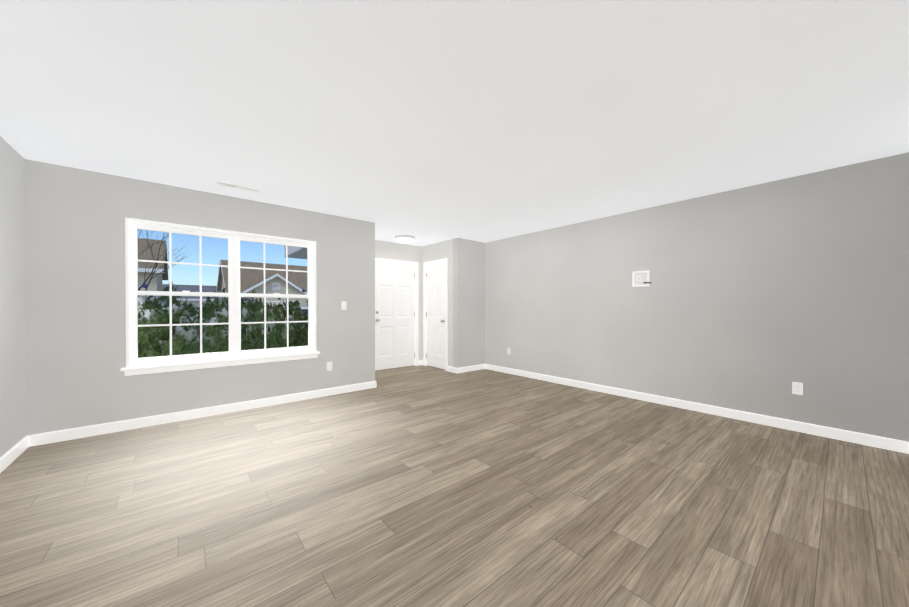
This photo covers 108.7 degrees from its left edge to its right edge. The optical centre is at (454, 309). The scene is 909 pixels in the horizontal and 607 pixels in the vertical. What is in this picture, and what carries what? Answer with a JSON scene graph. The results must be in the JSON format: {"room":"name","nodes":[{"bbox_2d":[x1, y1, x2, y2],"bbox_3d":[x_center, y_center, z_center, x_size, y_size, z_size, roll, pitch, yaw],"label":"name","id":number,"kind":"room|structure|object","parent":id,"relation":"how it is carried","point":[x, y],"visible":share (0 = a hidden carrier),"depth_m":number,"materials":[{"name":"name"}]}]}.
{"room":"empty living room","nodes":[
{"label":"empty living room","id":0,"kind":"room"},
{"bbox_2d":[0,136,26,456],"bbox_3d":[-1.414,-0.038,0.003,0.150,2.440,7.080,0,0,-40],"label":"wall","id":1,"kind":"structure","parent":0,"point":[13,416],"depth_m":2.54,"materials":[{"name":"grey paint"}]},
{"bbox_2d":[0,435,31,472],"bbox_3d":[-1.399,1.134,0.120,0.014,0.095,6.930,0,0,-40],"label":"baseboard","id":2,"kind":"structure","parent":1,"relation":"attached to","point":[10,456],"depth_m":2.54,"materials":[{"name":"white wood"}]},
{"bbox_2d":[25,159,374,435],"bbox_3d":[-2.511,-0.061,3.803,3.360,2.440,0.150,0,0,-40],"label":"wall","id":3,"kind":"structure","parent":0,"point":[75,271],"depth_m":3.13,"materials":[{"name":"grey paint"}]},
{"bbox_2d":[32,381,376,445],"bbox_3d":[-2.384,1.111,3.809,3.194,0.095,0.014,0,0,-40],"label":"baseboard","id":4,"kind":"structure","parent":3,"relation":"attached to","point":[87,431],"depth_m":3.41,"materials":[{"name":"white wood"}]},
{"bbox_2d":[121,218,319,375],"bbox_3d":[-2.533,-0.129,3.759,1.840,1.525,0.188,0,0,-40],"label":"window","id":5,"kind":"structure","parent":3,"relation":"in","point":[235,354],"depth_m":3.66,"materials":[{"name":"white plastic"}]},
{"bbox_2d":[327,362,331,370],"bbox_3d":[-1.686,0.765,4.397,0.070,0.115,0.008,0,0,-40],"label":"outlet","id":6,"kind":"object","parent":3,"relation":"attached to","point":[329,366],"visible":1,"depth_m":4.39,"materials":[{"name":"white plastic"}]},
{"bbox_2d":[341,302,345,309],"bbox_3d":[-1.530,-0.056,4.516,0.070,0.115,0.020,0,0,-40],"label":"toggle light switch","id":7,"kind":"object","parent":3,"relation":"attached to","point":[343,305],"visible":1,"depth_m":4.51,"materials":[{"name":"white plastic"}]},
{"bbox_2d":[375,240,421,360],"bbox_3d":[-1.118,-0.077,6.436,2.460,2.440,0.150,0,0,-40],"label":"wall","id":8,"kind":"structure","parent":0,"point":[396,251],"depth_m":6.51,"materials":[{"name":"grey paint"}]},
{"bbox_2d":[375,262,414,369],"bbox_3d":[-1.147,0.120,6.327,0.906,2.022,0.115,0,0,-40],"label":"front door","id":9,"kind":"structure","parent":8,"relation":"in","point":[394,315],"depth_m":6.33,"materials":[{"name":"white wood"}]},
{"bbox_2d":[375,258,417,370],"bbox_3d":[-1.184,0.092,6.371,1.038,2.102,0.166,0,0,-40],"label":"door frame","id":10,"kind":"structure","parent":8,"relation":"attached to","point":[415,264],"depth_m":6.61,"materials":[{"name":"white wood"}]},
{"bbox_2d":[422,239,452,366],"bbox_3d":[-0.304,-0.077,6.368,0.120,2.440,1.000,0,0,-40],"label":"wall","id":11,"kind":"structure","parent":0,"point":[438,251],"depth_m":6.05,"materials":[{"name":"grey paint"}]},
{"bbox_2d":[426,263,444,368],"bbox_3d":[-0.377,0.120,6.361,0.105,2.022,0.644,0,0,-40],"label":"closet door","id":12,"kind":"structure","parent":11,"relation":"in","point":[435,315],"depth_m":6.38,"materials":[{"name":"white wood"}]},
{"bbox_2d":[423,258,447,370],"bbox_3d":[-0.336,0.092,6.395,0.136,2.102,0.774,0,0,-40],"label":"door frame","id":13,"kind":"structure","parent":11,"relation":"attached to","point":[445,261],"depth_m":6.25,"materials":[{"name":"white wood"}]},
{"bbox_2d":[447,366,455,372],"bbox_3d":[-0.045,1.098,5.963,0.014,0.095,0.273,0,0,-40],"label":"baseboard","id":14,"kind":"structure","parent":11,"relation":"attached to","point":[450,369],"depth_m":5.96,"materials":[{"name":"white wood"}]},
{"bbox_2d":[0,365,908,606],"bbox_3d":[0.348,1.228,2.320,5.820,0.120,8.350,0,0,-40],"label":"floor","id":15,"kind":"structure","parent":0,"point":[418,486],"depth_m":1.92,"materials":[{"name":"brown wood"}]},
{"bbox_2d":[0,0,908,246],"bbox_3d":[0.348,-1.347,2.304,5.820,0.150,8.350,0,0,-40],"label":"ceiling","id":16,"kind":"structure","parent":0,"point":[425,122],"depth_m":1.97,"materials":[{"name":"paint"}]},
{"bbox_2d":[216,181,259,192],"bbox_3d":[-2.244,-1.274,3.385,0.370,0.009,0.115,0,0,-40],"label":"ceiling vent","id":17,"kind":"object","parent":16,"relation":"in","point":[236,186],"visible":1,"depth_m":3.37,"materials":[{"name":"white plastic"}]},
{"bbox_2d":[395,235,414,243],"bbox_3d":[-0.884,-1.229,5.809,0.364,0.130,0.364,0,0,-40],"label":"flush-mount ceiling light","id":18,"kind":"object","parent":16,"relation":"attached to","point":[405,239],"visible":1,"depth_m":5.69,"materials":[{"name":"white glass"}]},
{"bbox_2d":[453,238,484,367],"bbox_3d":[0.282,-0.075,6.130,0.710,2.440,0.120,0,0,-40],"label":"wall","id":19,"kind":"structure","parent":0,"point":[468,302],"depth_m":6.03,"materials":[{"name":"grey paint"}]},
{"bbox_2d":[456,364,483,373],"bbox_3d":[0.308,1.097,6.071,0.694,0.095,0.014,0,0,-40],"label":"baseboard","id":20,"kind":"structure","parent":19,"relation":"attached to","point":[476,367],"depth_m":6.04,"materials":[{"name":"white wood"}]},
{"bbox_2d":[485,152,908,441],"bbox_3d":[1.834,-0.068,4.952,0.150,2.440,6.220,0,0,-40],"label":"wall","id":21,"kind":"structure","parent":0,"point":[758,298],"depth_m":3.44,"materials":[{"name":"grey paint"}]},
{"bbox_2d":[632,270,650,286],"bbox_3d":[2.388,-0.394,4.158,0.020,0.200,0.225,0,0,-40],"label":"media box","id":22,"kind":"object","parent":21,"relation":"attached to","point":[640,278],"visible":1,"depth_m":4.17,"materials":[{"name":"white plastic"}]},
{"bbox_2d":[484,364,907,453],"bbox_3d":[2.141,1.107,4.466,0.014,0.095,4.830,0,0,-40],"label":"baseboard","id":23,"kind":"structure","parent":21,"relation":"attached to","point":[834,433],"depth_m":3.44,"materials":[{"name":"white wood"}]},
{"bbox_2d":[792,382,802,394],"bbox_3d":[3.278,0.753,3.114,0.008,0.115,0.070,0,0,-40],"label":"electrical outlet","id":24,"kind":"object","parent":21,"relation":"attached to","point":[797,387],"visible":1,"depth_m":3.11,"materials":[{"name":"white plastic"}]},
{"label":"outside","id":25,"kind":"structure","parent":0,"visible":0},
{"bbox_3d":[-43.223,1.264,58.807,170.000,0.720,134.200,0,0,-40],"label":"ground","id":26,"kind":"structure","parent":25,"visible":0},
{"bbox_2d":[138,238,167,290],"bbox_3d":[-24.431,-1.659,19.831,10.350,6.440,8.730,0,0,-40],"label":"house","id":27,"kind":"structure","parent":26,"relation":"on","point":[156,281],"depth_m":20.58,"materials":[{"name":"beige"}]},
{"bbox_2d":[137,229,190,290],"bbox_3d":[-14.170,-1.629,14.793,3.549,6.464,3.272,0,0,-40],"label":"bare tree","id":28,"kind":"object","parent":26,"relation":"on","point":[152,272],"depth_m":15.01,"materials":[{"name":"brown plant"}]},
{"bbox_2d":[162,284,216,306],"bbox_3d":[-37.487,-1.204,51.966,14.700,5.140,8.730,0,0,-40],"label":"house","id":29,"kind":"structure","parent":26,"relation":"on","point":[191,288],"depth_m":47.85,"materials":[{"name":"beige"}]},
{"bbox_2d":[138,282,307,357],"bbox_3d":[-5.777,0.617,3.506,8.133,2.087,2.779,0,0,-40],"label":"bushes","id":30,"kind":"object","parent":26,"relation":"on","point":[184,343],"depth_m":4.50,"materials":[{"name":"green plant"}]},
{"bbox_2d":[216,260,307,306],"bbox_3d":[-16.031,-1.749,33.811,13.260,6.450,14.130,0,0,-40],"label":"house","id":31,"kind":"structure","parent":26,"relation":"on","point":[251,280],"depth_m":29.81,"materials":[{"name":"beige"}]},
{"bbox_2d":[284,245,306,258],"bbox_3d":[-1.554,-0.402,6.439,2.700,3.250,2.640,0,0,-40],"label":"porch canopy","id":32,"kind":"object","parent":26,"relation":"on","point":[300,253],"depth_m":6.26,"materials":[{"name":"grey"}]},
{"bbox_2d":[284,307,307,314],"bbox_3d":[-12.215,0.674,24.232,2.070,1.719,4.670,0,0,-40],"label":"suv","id":33,"kind":"object","parent":26,"relation":"on","point":[303,309],"depth_m":22.91,"materials":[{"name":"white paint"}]}
]}

